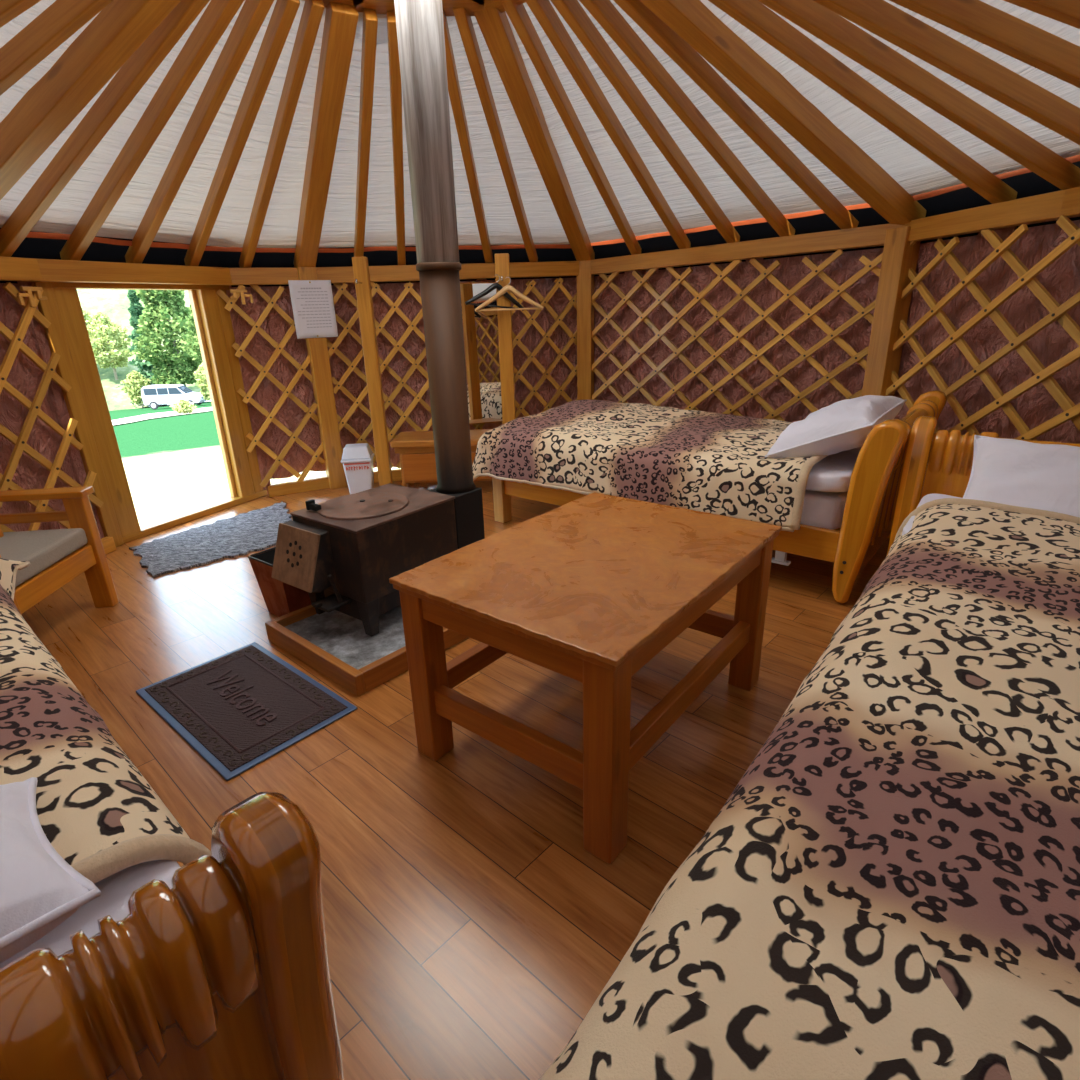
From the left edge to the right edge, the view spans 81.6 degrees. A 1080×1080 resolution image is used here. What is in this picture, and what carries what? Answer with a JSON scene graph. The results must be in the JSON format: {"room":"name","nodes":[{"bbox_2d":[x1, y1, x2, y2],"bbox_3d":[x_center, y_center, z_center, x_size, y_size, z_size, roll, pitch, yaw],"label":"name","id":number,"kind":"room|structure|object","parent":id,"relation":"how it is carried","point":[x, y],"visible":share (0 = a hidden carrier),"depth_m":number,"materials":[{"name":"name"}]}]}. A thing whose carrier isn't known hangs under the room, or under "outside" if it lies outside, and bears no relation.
{"room":"traditional dwelling","nodes":[
{"label":"traditional dwelling","id":0,"kind":"room"},
{"bbox_2d":[0,228,75,531],"bbox_3d":[-2.784,-0.357,2.244,0.481,1.912,2.861,-2,20,0],"label":"wall","id":1,"kind":"structure","parent":0,"point":[24,376],"depth_m":3.41,"materials":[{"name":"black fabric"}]},
{"bbox_2d":[0,256,42,281],"bbox_3d":[-2.818,-1.273,2.899,0.090,0.110,1.010,3,21,13],"label":"trim","id":2,"kind":"structure","parent":1,"relation":"attached to","point":[11,268],"depth_m":3.23,"materials":[{"name":"brown wood"}]},
{"bbox_2d":[101,537,115,554],"bbox_3d":[-2.792,0.514,2.571,0.278,0.090,2.820,-1,20,1],"label":"baseboard","id":3,"kind":"structure","parent":1,"relation":"attached to","point":[108,543],"depth_m":3.84,"materials":[{"name":"brown wood"}]},
{"bbox_2d":[0,282,103,531],"bbox_3d":[-2.790,-0.548,3.193,0.047,1.505,0.984,3,21,13],"label":"lattice panel","id":4,"kind":"object","parent":3,"relation":"on","point":[16,338],"visible":0.7,"depth_m":3.37,"materials":[{"name":"brown wood"}]},
{"bbox_2d":[17,286,47,306],"bbox_3d":[-2.689,-1.287,3.310,0.020,0.101,0.152,3,21,13],"label":"ornament","id":5,"kind":"object","parent":4,"relation":"attached to","point":[28,290],"visible":1,"depth_m":3.29,"materials":[{"name":"brown wood"}]},
{"bbox_2d":[35,259,231,284],"bbox_3d":[-2.444,-1.643,3.859,0.090,0.110,1.270,8,22,24],"label":"door frame","id":6,"kind":"structure","parent":1,"relation":"attached to","point":[51,270],"depth_m":3.74,"materials":[{"name":"brown wood"}]},
{"bbox_2d":[17,281,270,538],"bbox_3d":[-2.497,-0.912,4.178,0.090,1.620,1.378,8,23,24],"label":"wall","id":7,"kind":"structure","parent":1,"relation":"in","point":[38,332],"depth_m":3.71,"materials":[{"name":"brown fabric"}]},
{"bbox_2d":[31,282,267,546],"bbox_3d":[-2.514,-0.896,4.210,0.145,1.570,1.266,8,22,23],"label":"door frame","id":8,"kind":"structure","parent":7,"relation":"attached to","point":[67,335],"depth_m":3.97,"materials":[{"name":"brown wood"}]},
{"bbox_2d":[18,231,221,266],"bbox_3d":[-2.417,-1.760,3.809,0.200,0.382,1.259,8,22,24],"label":"band","id":9,"kind":"object","parent":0,"point":[37,248],"visible":0.28,"depth_m":3.73,"materials":[{"name":"black fabric"}]},
{"bbox_2d":[219,244,576,478],"bbox_3d":[-0.889,-1.489,5.011,2.800,1.875,0.308,-8,22,-17],"label":"wall","id":10,"kind":"structure","parent":0,"point":[267,394],"depth_m":5.00,"materials":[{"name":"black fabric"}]},
{"bbox_2d":[229,268,298,284],"bbox_3d":[-1.956,-1.898,4.501,0.569,0.112,0.090,-13,23,-27],"label":"trim","id":11,"kind":"structure","parent":10,"relation":"attached to","point":[239,276],"depth_m":4.45,"materials":[{"name":"brown wood"}]},
{"bbox_2d":[267,469,401,496],"bbox_3d":[-0.877,-0.589,5.374,2.722,0.090,0.149,-8,22,-17],"label":"baseboard","id":12,"kind":"structure","parent":10,"relation":"attached to","point":[292,487],"depth_m":5.03,"materials":[{"name":"brown wood"}]},
{"bbox_2d":[216,285,324,487],"bbox_3d":[-1.985,-1.152,4.746,0.611,1.506,0.047,-13,23,-27],"label":"lattice panel","id":13,"kind":"object","parent":12,"relation":"on","point":[230,304],"visible":0.88,"depth_m":4.75,"materials":[{"name":"brown wood"}]},
{"bbox_2d":[229,289,252,304],"bbox_3d":[-2.118,-1.722,4.427,0.152,0.101,0.020,-13,23,-27],"label":"ornament","id":14,"kind":"object","parent":13,"relation":"attached to","point":[234,291],"visible":1,"depth_m":4.42,"materials":[{"name":"brown wood"}]},
{"bbox_2d":[326,278,576,468],"bbox_3d":[-0.653,-1.360,5.175,2.164,1.521,0.047,-7,21,-15],"label":"lattice panel","id":15,"kind":"object","parent":12,"relation":"on","point":[558,282],"visible":0.48,"depth_m":5.10,"materials":[{"name":"brown wood"}]},
{"bbox_2d":[460,282,502,424],"bbox_3d":[-0.471,-1.490,5.040,0.486,1.090,0.068,-7,21,-15],"label":"wall mirror","id":16,"kind":"object","parent":15,"relation":"attached to","point":[480,328],"visible":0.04,"depth_m":5.04,"materials":[{"name":"brown mirror"}]},
{"bbox_2d":[316,261,578,283],"bbox_3d":[-0.673,-2.101,4.900,2.242,0.138,0.090,-7,21,-15],"label":"trim","id":17,"kind":"structure","parent":10,"relation":"attached to","point":[393,273],"depth_m":4.89,"materials":[{"name":"brown wood"}]},
{"bbox_2d":[22,480,888,1079],"bbox_3d":[-0.231,0.542,2.539,5.645,0.080,7.156,-2,20,0],"label":"floor","id":18,"kind":"structure","parent":0,"point":[472,930],"depth_m":1.85,"materials":[{"name":"laminate"}]},
{"bbox_2d":[0,486,118,614],"bbox_3d":[-2.457,0.076,2.696,0.725,0.805,0.720,-3,21,-5],"label":"armchair","id":19,"kind":"object","parent":18,"relation":"on","point":[56,557],"visible":0.75,"depth_m":2.90,"materials":[{"name":"brown wood"}]},
{"bbox_2d":[0,528,87,586],"bbox_3d":[-2.444,0.095,2.705,0.610,0.087,0.580,-3,21,-5],"label":"seat cushion","id":20,"kind":"object","parent":19,"relation":"on","point":[47,551],"depth_m":2.78,"materials":[{"name":"fabric"}]},
{"bbox_2d":[0,792,343,1079],"bbox_3d":[-1.361,0.588,1.219,2.201,0.820,0.937,16,27,39],"label":"wooden bed","id":21,"kind":"object","parent":18,"relation":"on","point":[221,973],"visible":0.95,"depth_m":0.67,"materials":[{"name":"brown wood"}]},
{"bbox_3d":[-1.435,0.618,1.227,1.887,0.166,0.718,16,27,39],"label":"mattress","id":22,"kind":"object","parent":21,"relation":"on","visible":0},
{"bbox_2d":[0,860,179,967],"bbox_3d":[-0.885,0.640,0.746,0.484,0.107,0.831,16,27,39],"label":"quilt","id":23,"kind":"object","parent":22,"relation":"on","point":[116,889],"visible":0.02,"depth_m":0.91,"materials":[{"name":"fabric"}]},
{"bbox_2d":[0,558,211,883],"bbox_3d":[-1.643,0.434,1.382,2.147,0.343,1.207,16,27,39],"label":"blanket","id":24,"kind":"object","parent":23,"relation":"on","point":[95,808],"visible":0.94,"depth_m":1.13,"materials":[{"name":"beige fabric"}]},
{"bbox_2d":[0,777,100,963],"bbox_3d":[-0.903,0.500,0.663,0.443,0.198,0.669,16,27,39],"label":"pillow","id":25,"kind":"object","parent":24,"relation":"on","point":[39,890],"visible":1,"depth_m":0.73,"materials":[{"name":"white fabric"}]},
{"bbox_2d":[129,501,291,577],"bbox_3d":[-2.059,-0.041,4.107,1.065,0.014,0.964,-18,26,-37],"label":"mat","id":26,"kind":"object","parent":18,"relation":"on","point":[241,534],"visible":0.84,"depth_m":3.94,"materials":[{"name":"grey carpet"}]},
{"bbox_2d":[136,642,356,780],"bbox_3d":[-1.109,0.591,2.334,0.775,0.018,0.475,15,26,38],"label":"mat","id":27,"kind":"object","parent":18,"relation":"on","point":[240,708],"visible":1,"depth_m":2.28,"materials":[{"name":"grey rubber"}]},
{"bbox_2d":[248,547,310,616],"bbox_3d":[-1.180,0.199,2.992,0.262,0.297,0.264,13,25,34],"label":"box","id":28,"kind":"object","parent":18,"relation":"on","point":[280,598],"visible":0.43,"depth_m":2.91,"materials":[{"name":"brown wood"}]},
{"bbox_2d":[297,267,346,488],"bbox_3d":[-1.696,-1.220,4.877,0.130,1.665,0.120,-13,23,-28],"label":"wall post","id":29,"kind":"object","parent":18,"relation":"on","point":[317,348],"visible":0.83,"depth_m":4.88,"materials":[{"name":"brown wood"}]},
{"bbox_2d":[288,280,337,338],"bbox_3d":[-1.674,-1.707,4.627,0.300,0.400,0.013,-13,23,-28],"label":"paper sheet","id":30,"kind":"object","parent":29,"relation":"attached to","point":[312,301],"visible":1,"depth_m":4.63,"materials":[{"name":"grey paper"}]},
{"bbox_2d":[341,443,373,493],"bbox_3d":[-1.417,-0.554,4.902,0.235,0.385,0.210,-5,21,-8],"label":"pedal bin","id":31,"kind":"object","parent":18,"relation":"on","point":[357,459],"visible":0.94,"depth_m":4.81,"materials":[{"name":"white plastic"}]},
{"bbox_2d":[265,605,467,695],"bbox_3d":[-0.624,0.336,2.882,0.690,0.088,0.980,15,26,38],"label":"tray","id":32,"kind":"object","parent":18,"relation":"on","point":[336,644],"visible":0.51,"depth_m":2.61,"materials":[{"name":"brown wood"}]},
{"bbox_2d":[272,483,484,636],"bbox_3d":[-0.723,0.037,2.904,0.465,0.538,0.880,13,25,34],"label":"wood stove","id":33,"kind":"object","parent":32,"relation":"on","point":[344,551],"visible":0.95,"depth_m":2.66,"materials":[{"name":"metal"}]},
{"bbox_2d":[394,0,475,493],"bbox_3d":[-0.445,-1.536,2.550,0.196,2.744,0.196,-2,20,0],"label":"pipe","id":34,"kind":"object","parent":33,"relation":"on","point":[419,23],"visible":1,"depth_m":2.57,"materials":[{"name":"silver metal"}]},
{"bbox_2d":[352,257,392,485],"bbox_3d":[-1.211,-1.118,4.514,0.096,1.700,0.196,-2,20,0],"label":"post","id":35,"kind":"object","parent":18,"relation":"on","point":[360,264],"visible":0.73,"depth_m":4.51,"materials":[{"name":"brown wood"}]},
{"bbox_2d":[390,429,491,486],"bbox_3d":[-0.598,-0.616,4.930,1.040,0.435,0.400,-2,20,0],"label":"dresser","id":36,"kind":"object","parent":18,"relation":"on","point":[415,449],"visible":0.38,"depth_m":4.76,"materials":[{"name":"brown wood"}]},
{"bbox_2d":[494,253,515,496],"bbox_3d":[-0.233,-1.105,4.423,0.096,1.687,0.196,-2,20,0],"label":"post","id":37,"kind":"object","parent":18,"relation":"on","point":[502,267],"visible":0.73,"depth_m":4.37,"materials":[{"name":"brown wood"}]},
{"bbox_2d":[465,274,523,310],"bbox_3d":[-0.304,-1.656,4.197,0.409,0.233,0.038,-8,21,-16],"label":"clothes hanger","id":38,"kind":"object","parent":37,"relation":"hanging from","point":[496,285],"visible":0.92,"depth_m":4.18,"materials":[{"name":"black plastic"}]},
{"bbox_2d":[474,277,543,311],"bbox_3d":[-0.208,-1.621,4.121,0.461,0.212,0.038,-3,21,-3],"label":"clothes hanger","id":39,"kind":"object","parent":37,"relation":"hanging from","point":[508,287],"visible":1,"depth_m":4.13,"materials":[{"name":"brown wood"}]},
{"bbox_2d":[389,492,781,863],"bbox_3d":[0.204,0.322,2.093,0.779,0.620,1.080,14,26,36],"label":"coffee table","id":40,"kind":"object","parent":18,"relation":"on","point":[589,589],"visible":1,"depth_m":1.80,"materials":[{"name":"brown wood"}]},
{"bbox_2d":[577,260,593,399],"bbox_3d":[0.397,-1.504,5.436,0.125,1.690,0.120,5,21,17],"label":"wall post","id":41,"kind":"object","parent":18,"relation":"on","point":[585,280],"visible":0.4,"depth_m":5.28,"materials":[{"name":"brown wood"}]},
{"bbox_2d":[492,390,946,603],"bbox_3d":[0.950,-0.468,3.796,2.340,0.868,1.147,14,26,36],"label":"wooden bed","id":42,"kind":"object","parent":18,"relation":"on","point":[872,494],"visible":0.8,"depth_m":2.89,"materials":[{"name":"brown wood"}]},
{"bbox_2d":[800,490,847,528],"bbox_3d":[0.909,-0.444,3.842,2.030,0.196,1.031,14,26,36],"label":"mattress","id":43,"kind":"object","parent":42,"relation":"on","point":[820,509],"visible":0.11,"depth_m":2.94,"materials":[{"name":"white fabric"}]},
{"bbox_2d":[806,446,861,491],"bbox_3d":[0.923,-0.583,3.769,2.011,0.122,1.094,14,26,36],"label":"quilt","id":44,"kind":"object","parent":43,"relation":"on","point":[833,473],"visible":0.14,"depth_m":2.89,"materials":[{"name":"fabric"}]},
{"bbox_2d":[472,399,827,531],"bbox_3d":[0.765,-0.561,3.913,2.109,0.442,1.380,14,26,36],"label":"blanket","id":45,"kind":"object","parent":44,"relation":"on","point":[702,461],"visible":0.85,"depth_m":3.46,"materials":[{"name":"beige fabric"}]},
{"bbox_2d":[765,395,906,457],"bbox_3d":[1.482,-0.559,3.111,0.452,0.312,0.729,14,26,36],"label":"pillow","id":46,"kind":"object","parent":44,"relation":"on","point":[843,425],"visible":0.89,"depth_m":2.90,"materials":[{"name":"white fabric"}]},
{"bbox_2d":[862,226,920,396],"bbox_3d":[2.143,-1.010,3.934,0.130,1.720,0.140,-10,22,-22],"label":"wall post","id":47,"kind":"object","parent":18,"relation":"on","point":[898,256],"visible":0.41,"depth_m":3.75,"materials":[{"name":"brown wood"}]},
{"bbox_2d":[886,416,1079,556],"bbox_3d":[1.138,0.380,1.511,0.972,0.868,2.940,14,25,35],"label":"wooden bed","id":48,"kind":"object","parent":18,"relation":"on","point":[935,462],"visible":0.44,"depth_m":2.62,"materials":[{"name":"brown wood"}]},
{"bbox_3d":[1.147,0.447,1.455,0.754,0.186,2.630,14,25,35],"label":"mattress","id":49,"kind":"object","parent":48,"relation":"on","visible":0},
{"bbox_2d":[902,494,961,535],"bbox_3d":[1.764,0.004,2.176,0.830,0.110,0.581,14,25,35],"label":"quilt","id":50,"kind":"object","parent":49,"relation":"on","point":[930,497],"visible":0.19,"depth_m":2.50,"materials":[{"name":"fabric"}]},
{"bbox_2d":[539,498,1079,1079],"bbox_3d":[0.995,0.530,1.260,1.088,0.552,2.541,14,25,35],"label":"blanket","id":51,"kind":"object","parent":50,"relation":"on","point":[889,888],"visible":0.98,"depth_m":0.84,"materials":[{"name":"beige fabric"}]},
{"bbox_2d":[962,435,1079,517],"bbox_3d":[1.909,-0.139,2.151,0.801,0.332,0.312,13,25,35],"label":"pillow","id":52,"kind":"object","parent":50,"relation":"on","point":[1013,472],"visible":0.61,"depth_m":2.21,"materials":[{"name":"white fabric"}]},
{"bbox_3d":[1.447,0.017,3.570,2.028,0.090,4.651,-2,20,0],"label":"baseboard","id":53,"kind":"structure","parent":18,"relation":"on","visible":0},
{"bbox_2d":[592,249,882,420],"bbox_3d":[1.282,-1.265,4.694,2.332,1.563,0.047,16,27,39],"label":"lattice panel","id":54,"kind":"object","parent":53,"relation":"on","point":[857,357],"visible":0.66,"depth_m":4.49,"materials":[{"name":"brown wood"}]},
{"bbox_2d":[885,215,1079,439],"bbox_3d":[2.293,-0.688,3.032,0.047,1.605,1.890,-4,21,-7],"label":"lattice panel","id":55,"kind":"object","parent":53,"relation":"on","point":[1058,312],"visible":0.51,"depth_m":3.07,"materials":[{"name":"brown wood"}]},
{"bbox_2d":[0,0,1079,247],"bbox_3d":[-0.258,-1.665,1.589,5.331,1.148,6.638,-6,21,-10],"label":"ceiling","id":56,"kind":"structure","parent":0,"point":[915,172],"depth_m":3.47,"materials":[{"name":"white fabric"}]},
{"bbox_2d":[0,0,40,27],"bbox_3d":[-2.142,-1.609,2.119,1.840,1.082,0.056,-6,21,-11],"label":"rafter","id":57,"kind":"object","parent":56,"relation":"attached to","point":[9,9],"visible":1,"depth_m":2.12,"materials":[{"name":"brown wood"}]},
{"bbox_2d":[0,0,112,95],"bbox_3d":[-2.137,-1.694,2.370,1.762,1.068,0.056,-2,20,-2],"label":"rafter","id":58,"kind":"object","parent":56,"relation":"attached to","point":[61,19],"visible":1,"depth_m":2.30,"materials":[{"name":"brown wood"}]},
{"bbox_2d":[0,0,180,199],"bbox_3d":[-2.087,-1.780,2.619,1.681,1.113,0.122,1,21,7],"label":"rafter","id":59,"kind":"object","parent":56,"relation":"attached to","point":[44,112],"visible":1,"depth_m":2.53,"materials":[{"name":"brown wood"}]},
{"bbox_2d":[0,0,209,256],"bbox_3d":[-2.034,-1.861,2.837,1.662,1.049,0.056,4,21,15],"label":"rafter","id":60,"kind":"object","parent":56,"relation":"attached to","point":[136,71],"visible":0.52,"depth_m":2.80,"materials":[{"name":"brown wood"}]},
{"bbox_2d":[60,0,243,260],"bbox_3d":[-1.949,-1.942,3.051,1.654,1.048,0.056,7,22,23],"label":"rafter","id":61,"kind":"object","parent":56,"relation":"attached to","point":[218,14],"visible":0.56,"depth_m":2.95,"materials":[{"name":"brown wood"}]},
{"bbox_2d":[125,0,273,263],"bbox_3d":[-1.842,-2.024,3.256,1.674,1.052,0.056,11,24,31],"label":"rafter","id":62,"kind":"object","parent":56,"relation":"attached to","point":[253,13],"visible":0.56,"depth_m":3.10,"materials":[{"name":"brown wood"}]},
{"bbox_2d":[184,0,299,265],"bbox_3d":[-1.719,-2.117,3.468,1.757,1.067,0.056,16,27,39],"label":"rafter","id":63,"kind":"object","parent":56,"relation":"attached to","point":[283,15],"visible":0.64,"depth_m":3.24,"materials":[{"name":"brown wood"}]},
{"bbox_2d":[239,0,324,267],"bbox_3d":[-1.562,-2.194,3.645,0.056,1.078,1.818,-18,26,-36],"label":"rafter","id":64,"kind":"object","parent":56,"relation":"attached to","point":[312,12],"visible":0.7,"depth_m":3.35,"materials":[{"name":"brown wood"}]},
{"bbox_2d":[294,2,358,267],"bbox_3d":[-1.336,-2.246,3.773,0.122,1.132,1.785,-13,23,-28],"label":"rafter","id":65,"kind":"object","parent":56,"relation":"attached to","point":[340,23],"visible":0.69,"depth_m":3.43,"materials":[{"name":"brown wood"}]},
{"bbox_2d":[354,8,377,256],"bbox_3d":[-1.091,-2.279,3.850,0.056,1.056,1.720,-9,22,-20],"label":"rafter","id":66,"kind":"object","parent":56,"relation":"attached to","point":[370,21],"visible":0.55,"depth_m":3.47,"materials":[{"name":"brown wood"}]},
{"bbox_2d":[387,11,405,264],"bbox_3d":[-0.884,-2.308,3.906,0.056,1.052,1.713,-6,21,-12],"label":"rafter","id":67,"kind":"object","parent":56,"relation":"attached to","point":[393,52],"visible":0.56,"depth_m":3.57,"materials":[{"name":"brown wood"}]},
{"bbox_2d":[304,0,525,15],"bbox_3d":[-0.517,-2.440,2.179,1.714,0.410,1.714,-2,20,0],"label":"crown molding","id":68,"kind":"structure","parent":56,"relation":"attached to","point":[381,6],"depth_m":2.92,"materials":[{"name":"brown wood"}]},
{"bbox_2d":[443,11,492,262],"bbox_3d":[-0.444,-2.374,3.997,0.056,1.068,1.837,-1,21,2],"label":"rafter","id":69,"kind":"object","parent":56,"relation":"attached to","point":[454,90],"visible":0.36,"depth_m":3.74,"materials":[{"name":"brown wood"}]},
{"bbox_2d":[453,7,537,261],"bbox_3d":[-0.216,-2.409,4.032,0.056,1.086,1.972,2,21,9],"label":"rafter","id":70,"kind":"object","parent":56,"relation":"attached to","point":[464,22],"visible":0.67,"depth_m":3.62,"materials":[{"name":"brown wood"}]},
{"bbox_2d":[473,7,594,260],"bbox_3d":[0.060,-2.454,4.069,0.122,1.176,2.200,5,21,17],"label":"rafter","id":71,"kind":"object","parent":56,"relation":"attached to","point":[494,25],"visible":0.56,"depth_m":3.67,"materials":[{"name":"brown wood"}]},
{"bbox_2d":[501,0,640,254],"bbox_3d":[0.303,-2.390,3.893,0.056,1.082,2.034,9,23,26],"label":"rafter","id":72,"kind":"object","parent":56,"relation":"attached to","point":[518,15],"visible":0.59,"depth_m":3.54,"materials":[{"name":"brown wood"}]},
{"bbox_2d":[525,0,690,248],"bbox_3d":[0.514,-2.336,3.727,0.056,1.063,1.954,13,25,34],"label":"rafter","id":73,"kind":"object","parent":56,"relation":"attached to","point":[544,12],"visible":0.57,"depth_m":3.44,"materials":[{"name":"brown wood"}]},
{"bbox_2d":[550,0,739,242],"bbox_3d":[0.700,-2.287,3.570,0.056,1.053,1.939,17,28,41],"label":"rafter","id":74,"kind":"object","parent":56,"relation":"attached to","point":[572,12],"visible":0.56,"depth_m":3.36,"materials":[{"name":"brown wood"}]},
{"bbox_2d":[579,0,794,236],"bbox_3d":[0.877,-2.241,3.406,1.976,1.052,0.056,-17,25,-35],"label":"rafter","id":75,"kind":"object","parent":56,"relation":"attached to","point":[604,12],"visible":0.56,"depth_m":3.26,"materials":[{"name":"brown wood"}]},
{"bbox_2d":[613,0,858,228],"bbox_3d":[1.050,-2.196,3.235,2.065,1.058,0.056,-13,23,-28],"label":"rafter","id":76,"kind":"object","parent":56,"relation":"attached to","point":[687,58],"visible":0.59,"depth_m":3.17,"materials":[{"name":"brown wood"}]},
{"bbox_2d":[639,0,925,224],"bbox_3d":[1.199,-2.158,3.080,2.188,1.131,0.122,-10,22,-22],"label":"rafter","id":77,"kind":"object","parent":56,"relation":"attached to","point":[691,20],"visible":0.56,"depth_m":3.06,"materials":[{"name":"brown wood"}]},
{"bbox_2d":[708,0,1016,203],"bbox_3d":[1.286,-2.030,2.726,2.123,1.052,0.056,-6,21,-10],"label":"rafter","id":78,"kind":"object","parent":56,"relation":"attached to","point":[753,15],"visible":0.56,"depth_m":2.76,"materials":[{"name":"brown wood"}]},
{"bbox_2d":[757,0,1079,189],"bbox_3d":[1.328,-1.957,2.513,2.144,1.051,0.056,-3,21,-4],"label":"rafter","id":79,"kind":"object","parent":56,"relation":"attached to","point":[814,18],"visible":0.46,"depth_m":2.55,"materials":[{"name":"brown wood"}]},
{"bbox_2d":[813,0,1079,144],"bbox_3d":[1.343,-1.883,2.311,2.165,1.054,0.056,-1,21,3],"label":"rafter","id":80,"kind":"object","parent":56,"relation":"attached to","point":[881,18],"visible":1,"depth_m":2.32,"materials":[{"name":"brown wood"}]},
{"bbox_2d":[889,0,1079,87],"bbox_3d":[1.350,-1.810,2.109,2.221,1.062,0.056,2,21,9],"label":"rafter","id":81,"kind":"object","parent":56,"relation":"attached to","point":[984,23],"visible":1,"depth_m":2.09,"materials":[{"name":"brown wood"}]},
{"bbox_2d":[1003,0,1079,28],"bbox_3d":[1.352,-1.741,1.910,2.312,1.074,0.056,4,21,15],"label":"rafter","id":82,"kind":"object","parent":56,"relation":"attached to","point":[1067,12],"visible":1,"depth_m":1.89,"materials":[{"name":"brown wood"}]},
{"bbox_2d":[592,161,1079,443],"bbox_3d":[1.806,-0.976,3.403,1.208,2.007,5.123,-10,22,-21],"label":"wall","id":83,"kind":"structure","parent":0,"point":[1022,310],"depth_m":4.04,"materials":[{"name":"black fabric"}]},
{"bbox_2d":[26,154,1079,252],"bbox_3d":[-0.284,-1.203,1.888,5.285,0.139,6.800,-2,20,0],"label":"trim","id":84,"kind":"structure","parent":83,"relation":"attached to","point":[1076,158],"depth_m":4.15,"materials":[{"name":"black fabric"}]},
{"bbox_2d":[591,224,901,274],"bbox_3d":[1.260,-2.023,4.413,2.415,0.171,0.090,16,27,39],"label":"wooden beam","id":85,"kind":"structure","parent":83,"relation":"attached to","point":[867,236],"depth_m":4.21,"materials":[{"name":"brown wood"}]},
{"bbox_2d":[902,189,1072,241],"bbox_3d":[2.236,-1.637,3.196,0.090,0.125,1.020,-6,21,-10],"label":"trim","id":86,"kind":"structure","parent":83,"relation":"attached to","point":[1046,207],"depth_m":3.08,"materials":[{"name":"brown wood"}]},
{"bbox_2d":[1060,187,1079,216],"bbox_3d":[2.368,-1.308,2.293,0.090,0.115,1.006,-3,21,-3],"label":"trim","id":87,"kind":"structure","parent":83,"relation":"attached to","point":[1070,207],"depth_m":2.70,"materials":[{"name":"brown wood"}]},
{"label":"outside","id":88,"kind":"structure","parent":0,"visible":0},
{"bbox_2d":[109,401,400,524],"bbox_3d":[-21.524,-9.057,41.748,127.500,7.897,84.994,-2,20,0],"label":"ground","id":89,"kind":"structure","parent":88,"point":[174,464],"depth_m":11.13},
{"bbox_2d":[120,370,150,407],"bbox_3d":[-40.282,-15.059,63.057,2.946,4.066,2.891,-7,21,-14],"label":"leafy tree","id":90,"kind":"object","parent":89,"relation":"on","point":[138,383],"visible":0.71,"depth_m":62.23,"materials":[{"name":"green plant"}]},
{"bbox_2d":[127,290,162,406],"bbox_3d":[-40.374,-19.969,63.867,5.235,13.021,5.161,-2,20,0],"label":"conifer tree","id":91,"kind":"object","parent":89,"relation":"on","point":[135,309],"visible":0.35,"depth_m":62.78,"materials":[{"name":"green plant"}]},
{"bbox_2d":[112,407,212,424],"bbox_3d":[-21.970,-7.520,37.105,6.180,2.666,28.504,-3,21,-3],"label":"path","id":92,"kind":"structure","parent":89,"relation":"on","point":[197,410],"depth_m":35.34,"materials":[{"name":"white concrete"}]},
{"bbox_2d":[131,290,201,385],"bbox_3d":[-36.220,-20.032,61.161,7.022,14.104,7.132,-14,24,-30],"label":"leafy tree","id":93,"kind":"object","parent":89,"relation":"on","point":[175,365],"visible":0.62,"depth_m":59.68,"materials":[{"name":"green plant"}]},
{"bbox_2d":[141,384,205,408],"bbox_3d":[-31.294,-12.354,53.641,4.680,1.880,1.930,-4,21,-6],"label":"van","id":94,"kind":"object","parent":89,"relation":"on","point":[163,395],"visible":0.77,"depth_m":52.83,"materials":[{"name":"paint"}]},
{"bbox_2d":[170,399,196,413],"bbox_3d":[-20.038,-7.385,35.338,1.312,1.171,1.172,-2,20,0],"label":"bush","id":95,"kind":"object","parent":89,"relation":"on","point":[179,407],"visible":0.98,"depth_m":35.09,"materials":[{"name":"green plant"}]},
{"bbox_2d":[180,304,205,382],"bbox_3d":[-29.854,-17.575,56.251,4.950,11.032,4.237,-2,20,0],"label":"leafy tree","id":96,"kind":"object","parent":89,"relation":"on","point":[193,347],"visible":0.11,"depth_m":55.18,"materials":[{"name":"green plant"}]},
{"bbox_2d":[193,362,209,400],"bbox_3d":[-26.392,-12.473,50.364,2.432,3.839,2.452,-10,22,-20],"label":"leafy tree","id":97,"kind":"object","parent":89,"relation":"on","point":[199,374],"visible":0.37,"depth_m":49.48,"materials":[{"name":"green plant"}]},
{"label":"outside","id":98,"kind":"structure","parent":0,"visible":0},
{"bbox_2d":[77,289,200,410],"bbox_3d":[-81.685,-51.608,94.416,193.048,55.643,161.315,-2,20,0],"label":"sky","id":99,"kind":"structure","parent":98,"point":[114,303],"depth_m":78.40,"materials":[{"name":"white"}]},
{"bbox_2d":[82,310,103,352],"bbox_3d":[-49.266,-21.891,66.818,4.985,7.477,5.152,-2,20,0],"label":"leafy tree","id":100,"kind":"object","parent":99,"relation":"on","point":[86,314],"visible":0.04,"depth_m":66.38,"materials":[{"name":"green plant"}]},
{"bbox_2d":[86,311,133,379],"bbox_3d":[-46.143,-20.802,67.050,4.958,6.996,4.613,-14,24,-30],"label":"leafy tree","id":101,"kind":"object","parent":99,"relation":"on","point":[100,322],"visible":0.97,"depth_m":66.16,"materials":[{"name":"green plant"}]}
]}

